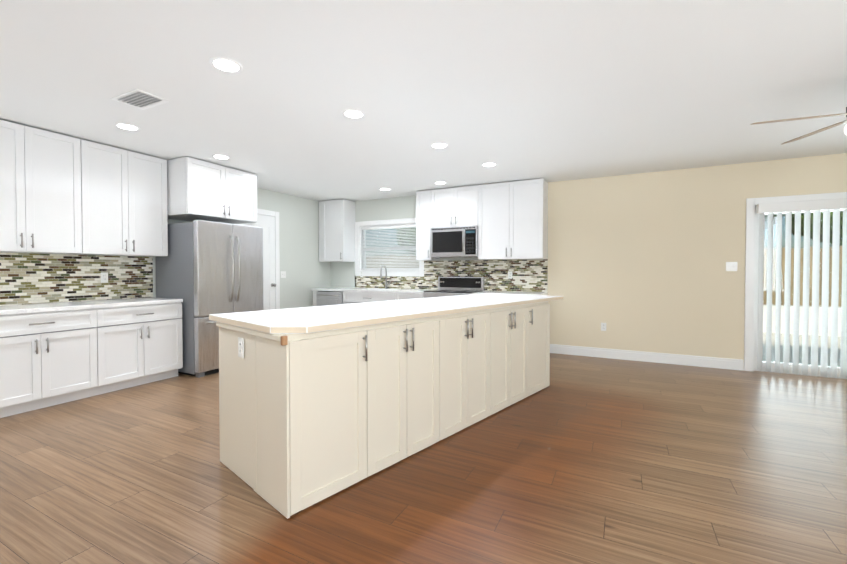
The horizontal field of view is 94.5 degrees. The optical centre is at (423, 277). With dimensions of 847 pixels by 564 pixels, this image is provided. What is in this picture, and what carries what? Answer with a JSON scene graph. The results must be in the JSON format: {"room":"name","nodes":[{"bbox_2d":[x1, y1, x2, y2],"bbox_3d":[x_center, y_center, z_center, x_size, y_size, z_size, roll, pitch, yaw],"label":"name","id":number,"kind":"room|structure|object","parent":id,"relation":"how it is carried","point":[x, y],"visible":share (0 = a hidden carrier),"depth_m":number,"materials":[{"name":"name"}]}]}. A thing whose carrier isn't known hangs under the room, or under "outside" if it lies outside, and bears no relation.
{"room":"kitchen","nodes":[
{"label":"kitchen","id":0,"kind":"room"},
{"bbox_2d":[1,187,329,308],"bbox_3d":[-3.862,-0.112,4.035,0.150,2.565,8.850,0,1,27],"label":"wall","id":1,"kind":"structure","parent":0,"point":[304,268],"depth_m":7.00,"materials":[{"name":"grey paint"}]},
{"bbox_2d":[0,252,152,305],"bbox_3d":[-4.300,0.028,2.992,0.012,0.496,4.170,0,1,27],"label":"tile backsplash","id":2,"kind":"object","parent":1,"relation":"attached to","point":[29,278],"visible":1,"depth_m":4.12,"materials":[{"name":"tile"}]},
{"bbox_2d":[101,273,107,282],"bbox_3d":[-3.576,0.005,4.391,0.008,0.115,0.070,0,1,27],"label":"electrical outlet","id":3,"kind":"object","parent":2,"relation":"attached to","point":[104,277],"visible":1,"depth_m":4.39,"materials":[{"name":"white plastic"}]},
{"bbox_2d":[0,120,167,256],"bbox_3d":[-4.120,-0.792,2.875,0.386,1.143,4.150,0,1,27],"label":"upper cabinets","id":4,"kind":"object","parent":1,"relation":"attached to","point":[61,194],"visible":1,"depth_m":3.88,"materials":[{"name":"white wood"}]},
{"bbox_2d":[167,157,256,223],"bbox_3d":[-2.804,-1.074,5.097,0.754,0.653,0.968,0,1,27],"label":"wall cabinet","id":5,"kind":"object","parent":1,"relation":"attached to","point":[197,189],"visible":0.98,"depth_m":4.79,"materials":[{"name":"white wood"}]},
{"bbox_2d":[237,214,275,310],"bbox_3d":[-2.632,0.060,6.184,0.092,2.126,0.806,0,1,27],"label":"pantry door","id":6,"kind":"structure","parent":1,"relation":"in","point":[266,223],"depth_m":6.43,"materials":[{"name":"white wood"}]},
{"bbox_2d":[257,209,279,308],"bbox_3d":[-2.664,0.022,6.199,0.020,2.225,0.980,0,1,27],"label":"door frame","id":7,"kind":"structure","parent":1,"relation":"attached to","point":[277,256],"depth_m":6.57,"materials":[{"name":"white wood"}]},
{"bbox_2d":[281,271,285,277],"bbox_3d":[-2.401,-0.044,6.721,0.014,0.115,0.116,0,1,27],"label":"light switch","id":8,"kind":"object","parent":1,"relation":"attached to","point":[283,274],"visible":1,"depth_m":6.72,"materials":[{"name":"white plastic"}]},
{"bbox_2d":[0,353,846,563],"bbox_3d":[0.216,1.255,1.983,9.300,0.100,8.850,0,1,27],"label":"floor","id":9,"kind":"structure","parent":0,"point":[587,460],"depth_m":2.27,"materials":[{"name":"brown wood"}]},
{"bbox_2d":[0,308,107,417],"bbox_3d":[-3.649,0.743,3.593,0.639,0.870,0.952,0,1,27],"label":"base cabinet","id":10,"kind":"object","parent":9,"relation":"on","point":[47,359],"depth_m":3.52,"materials":[{"name":"white wood"}]},
{"bbox_2d":[108,302,182,391],"bbox_3d":[-3.286,0.731,4.305,0.639,0.870,0.891,0,1,27],"label":"base cabinet","id":11,"kind":"object","parent":9,"relation":"on","point":[145,342],"depth_m":4.19,"materials":[{"name":"white wood"}]},
{"bbox_2d":[0,297,182,314],"bbox_3d":[-4.022,0.300,2.846,0.644,0.038,4.154,0,1,27],"label":"countertop","id":12,"kind":"structure","parent":11,"relation":"on","point":[35,308],"depth_m":3.80,"materials":[{"name":"white stone"}]},
{"bbox_2d":[155,220,262,377],"bbox_3d":[-2.711,0.238,5.068,0.906,1.830,0.920,0,1,27],"label":"fridge","id":13,"kind":"object","parent":9,"relation":"on","point":[204,269],"visible":0.73,"depth_m":4.67,"materials":[{"name":"silver metal"}]},
{"bbox_2d":[313,291,344,305],"bbox_3d":[-1.516,0.681,7.291,0.671,0.870,0.639,0,1,27],"label":"dishwasher","id":14,"kind":"object","parent":9,"relation":"on","point":[322,298],"depth_m":7.03,"materials":[{"name":"silver metal"}]},
{"bbox_2d":[345,292,400,303],"bbox_3d":[-0.764,0.687,6.908,1.144,0.870,0.639,0,1,27],"label":"base cabinet","id":15,"kind":"object","parent":9,"relation":"on","point":[350,297],"depth_m":6.63,"materials":[{"name":"white wood"}]},
{"bbox_2d":[312,287,547,294],"bbox_3d":[-0.089,0.348,6.557,4.085,0.260,0.644,0,1,27],"label":"countertop","id":16,"kind":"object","parent":15,"relation":"on","point":[384,290],"visible":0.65,"depth_m":6.50,"materials":[{"name":"white stone"}]},
{"bbox_2d":[380,265,390,288],"bbox_3d":[-0.681,-0.005,7.041,0.135,0.428,0.221,0,1,27],"label":"faucet","id":17,"kind":"object","parent":16,"relation":"on","point":[386,284],"visible":1,"depth_m":7.10,"materials":[{"name":"silver metal"}]},
{"bbox_2d":[216,301,549,518],"bbox_3d":[0.016,0.724,3.328,0.912,0.918,3.040,1,1,42],"label":"kitchen island","id":18,"kind":"object","parent":9,"relation":"on","point":[307,420],"visible":0.94,"depth_m":2.36,"materials":[{"name":"beige wood"}]},
{"bbox_2d":[238,337,243,357],"bbox_3d":[-1.064,0.410,2.280,0.070,0.115,0.008,1,1,42],"label":"outlet","id":19,"kind":"object","parent":18,"relation":"attached to","point":[241,347],"visible":0.98,"depth_m":2.27,"materials":[{"name":"white plastic"}]},
{"bbox_2d":[209,293,562,333],"bbox_3d":[0.085,0.243,3.450,0.960,0.036,3.335,1,1,42],"label":"island countertop","id":20,"kind":"structure","parent":18,"relation":"on","point":[304,320],"depth_m":2.65,"materials":[{"name":"stone"}]},
{"bbox_2d":[401,293,423,299],"bbox_3d":[-0.109,0.693,6.575,0.571,0.870,0.639,0,1,27],"label":"base cabinet","id":21,"kind":"object","parent":9,"relation":"on","point":[403,295],"depth_m":6.26,"materials":[{"name":"white wood"}]},
{"bbox_2d":[424,277,483,297],"bbox_3d":[0.479,0.567,6.216,0.788,1.135,0.676,0,1,27],"label":"range","id":22,"kind":"object","parent":9,"relation":"on","point":[450,286],"visible":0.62,"depth_m":6.34,"materials":[{"name":"silver metal"}]},
{"bbox_2d":[0,0,846,201],"bbox_3d":[0.216,-1.409,1.938,9.300,0.100,8.850,0,1,27],"label":"ceiling","id":23,"kind":"structure","parent":0,"point":[548,90],"depth_m":2.79,"materials":[{"name":"paint"}]},
{"bbox_2d":[114,123,139,130],"bbox_3d":[-2.729,-1.384,3.612,0.196,0.006,0.196,0,1,27],"label":"recessed light","id":24,"kind":"object","parent":23,"relation":"in","point":[126,126],"visible":0.96,"depth_m":3.60,"materials":[{"name":"white"}]},
{"bbox_2d":[111,89,169,109],"bbox_3d":[-2.197,-1.368,3.040,0.360,0.018,0.235,0,1,27],"label":"ceiling vent","id":25,"kind":"object","parent":23,"relation":"in","point":[139,99],"visible":1,"depth_m":3.03,"materials":[{"name":"white metal"}]},
{"bbox_2d":[212,154,229,159],"bbox_3d":[-2.360,-1.400,4.568,0.196,0.006,0.196,0,1,27],"label":"recessed light","id":26,"kind":"object","parent":23,"relation":"in","point":[222,157],"visible":1,"depth_m":4.57,"materials":[{"name":"white"}]},
{"bbox_2d":[209,57,242,72],"bbox_3d":[-1.273,-1.366,2.530,0.196,0.006,0.196,0,1,27],"label":"recessed light","id":27,"kind":"object","parent":23,"relation":"in","point":[226,65],"visible":1,"depth_m":2.52,"materials":[{"name":"white"}]},
{"bbox_2d":[342,109,364,118],"bbox_3d":[-0.592,-1.379,3.317,0.196,0.006,0.196,0,1,27],"label":"recessed light","id":28,"kind":"object","parent":23,"relation":"in","point":[353,114],"visible":1,"depth_m":3.31,"materials":[{"name":"white"}]},
{"bbox_2d":[430,143,448,148],"bbox_3d":[0.169,-1.393,4.154,0.196,0.006,0.196,0,1,27],"label":"recessed light","id":29,"kind":"object","parent":23,"relation":"in","point":[439,145],"visible":0.98,"depth_m":4.14,"materials":[{"name":"white"}]},
{"bbox_2d":[434,181,446,184],"bbox_3d":[0.256,-1.423,5.917,0.196,0.006,0.196,0,1,27],"label":"recessed light","id":30,"kind":"object","parent":23,"relation":"in","point":[440,182],"visible":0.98,"depth_m":5.88,"materials":[{"name":"white"}]},
{"bbox_2d":[481,162,496,166],"bbox_3d":[0.822,-1.406,4.896,0.196,0.006,0.196,0,1,27],"label":"recessed light","id":31,"kind":"object","parent":23,"relation":"in","point":[490,164],"visible":0.98,"depth_m":4.88,"materials":[{"name":"white"}]},
{"bbox_2d":[750,107,846,144],"bbox_3d":[3.043,-1.162,2.675,1.287,0.415,1.301,0,1,27],"label":"fan","id":32,"kind":"object","parent":23,"relation":"hanging from","point":[819,130],"visible":1,"depth_m":2.86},
{"bbox_2d":[330,153,846,359],"bbox_3d":[2.188,-0.142,5.837,9.000,2.565,0.150,0,1,27],"label":"wall","id":33,"kind":"structure","parent":0,"point":[636,262],"depth_m":5.27,"materials":[{"name":"paint"}]},
{"bbox_2d":[319,199,354,261],"bbox_3d":[-1.665,-0.869,7.471,0.600,1.143,0.406,0,1,27],"label":"wall cabinet","id":34,"kind":"object","parent":33,"relation":"attached to","point":[336,230],"visible":1,"depth_m":7.33,"materials":[{"name":"white wood"}]},
{"bbox_2d":[355,218,423,276],"bbox_3d":[-0.621,-0.536,7.235,1.480,1.034,0.165,0,1,27],"label":"window","id":35,"kind":"structure","parent":33,"relation":"in","point":[359,245],"depth_m":7.30,"materials":[{"name":"white wood"}]},
{"bbox_2d":[361,224,418,269],"bbox_3d":[-0.624,-0.542,7.228,1.270,0.814,0.056,0,1,27],"label":"window blind","id":36,"kind":"object","parent":35,"relation":"attached to","point":[409,266],"visible":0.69,"depth_m":7.22,"materials":[{"name":"white plastic"}]},
{"bbox_2d":[355,259,547,291],"bbox_3d":[0.281,-0.034,6.717,3.567,0.496,0.011,0,1,27],"label":"backsplash","id":37,"kind":"structure","parent":33,"relation":"attached to","point":[529,275],"depth_m":6.35,"materials":[{"name":"tile"}]},
{"bbox_2d":[508,271,511,278],"bbox_3d":[1.361,-0.035,6.155,0.070,0.115,0.008,0,1,27],"label":"electrical outlet","id":38,"kind":"object","parent":37,"relation":"attached to","point":[509,274],"visible":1,"depth_m":6.15,"materials":[{"name":"white plastic"}]},
{"bbox_2d":[430,226,477,257],"bbox_3d":[0.545,-0.560,6.327,0.794,0.468,0.452,0,1,27],"label":"microwave","id":39,"kind":"object","parent":33,"relation":"attached to","point":[453,242],"visible":0.98,"depth_m":6.16,"materials":[{"name":"silver metal"}]},
{"bbox_2d":[416,178,547,260],"bbox_3d":[0.862,-0.847,6.186,2.050,1.143,0.406,0,1,27],"label":"upper cabinets","id":40,"kind":"object","parent":33,"relation":"attached to","point":[509,219],"visible":1,"depth_m":5.91,"materials":[{"name":"white wood"}]},
{"bbox_2d":[601,323,605,330],"bbox_3d":[2.562,0.705,5.571,0.070,0.115,0.008,0,1,27],"label":"electrical outlet","id":41,"kind":"object","parent":33,"relation":"attached to","point":[603,326],"visible":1,"depth_m":5.57,"materials":[{"name":"white plastic"}]},
{"bbox_2d":[550,344,743,370],"bbox_3d":[2.925,1.081,5.388,2.340,0.135,0.016,0,1,27],"label":"baseboard","id":42,"kind":"structure","parent":33,"relation":"attached to","point":[704,361],"depth_m":5.30,"materials":[{"name":"white wood"}]},
{"bbox_2d":[726,262,737,270],"bbox_3d":[3.853,-0.134,4.896,0.116,0.115,0.014,0,1,27],"label":"light switch","id":43,"kind":"object","parent":33,"relation":"attached to","point":[731,266],"visible":1,"depth_m":4.90,"materials":[{"name":"white plastic"}]},
{"bbox_2d":[744,192,846,378],"bbox_3d":[4.887,0.101,4.441,1.990,2.125,0.140,0,1,27],"label":"door frame","id":44,"kind":"structure","parent":33,"relation":"attached to","point":[751,203],"depth_m":4.80,"materials":[{"name":"white wood"}]},
{"bbox_2d":[756,198,846,378],"bbox_3d":[4.828,0.135,4.327,1.810,2.012,0.113,0,1,27],"label":"vertical blinds","id":45,"kind":"object","parent":33,"relation":"attached to","point":[817,207],"visible":1,"depth_m":4.54,"materials":[{"name":"white plastic"}]},
{"bbox_2d":[367,246,841,306],"bbox_3d":[5.384,0.150,10.899,22.112,1.810,0.060,0,1,27],"label":"fence","id":46,"kind":"object","parent":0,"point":[801,277],"depth_m":9.19,"materials":[{"name":"brown wood"}]},
{"bbox_2d":[764,214,783,229],"bbox_3d":[9.721,-1.667,11.911,4.267,5.517,4.664,0,1,27],"label":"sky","id":47,"kind":"structure","parent":0,"point":[774,221],"depth_m":10.43,"materials":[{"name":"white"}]},
{"label":"outside","id":48,"kind":"structure","parent":0,"visible":0},
{"bbox_2d":[762,333,840,366],"bbox_3d":[3.586,1.145,7.504,16.000,0.055,4.050,0,1,27],"label":"patio","id":49,"kind":"structure","parent":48,"point":[791,348],"depth_m":6.18,"materials":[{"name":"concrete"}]},
{"bbox_2d":[763,305,840,336],"bbox_3d":[7.087,-0.232,7.748,10.000,2.680,0.200,0,1,27],"label":"wall","id":50,"kind":"structure","parent":49,"relation":"on","point":[800,319],"depth_m":7.56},
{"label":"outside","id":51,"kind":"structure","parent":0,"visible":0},
{"bbox_3d":[7.182,1.044,14.574,26.000,0.060,11.785,0,1,27],"label":"tree","id":52,"kind":"object","parent":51,"visible":0},
{"bbox_2d":[396,227,415,253],"bbox_3d":[0.002,-1.438,14.856,3.759,4.924,4.000,0,1,27],"label":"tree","id":53,"kind":"object","parent":52,"relation":"on","point":[407,236],"depth_m":14.05,"materials":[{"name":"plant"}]},
{"bbox_2d":[784,211,842,245],"bbox_3d":[10.848,-0.886,9.626,3.078,3.917,2.978,0,1,27],"label":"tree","id":54,"kind":"object","parent":52,"relation":"on","point":[821,226],"depth_m":9.64,"materials":[{"name":"green plant"}]}
]}

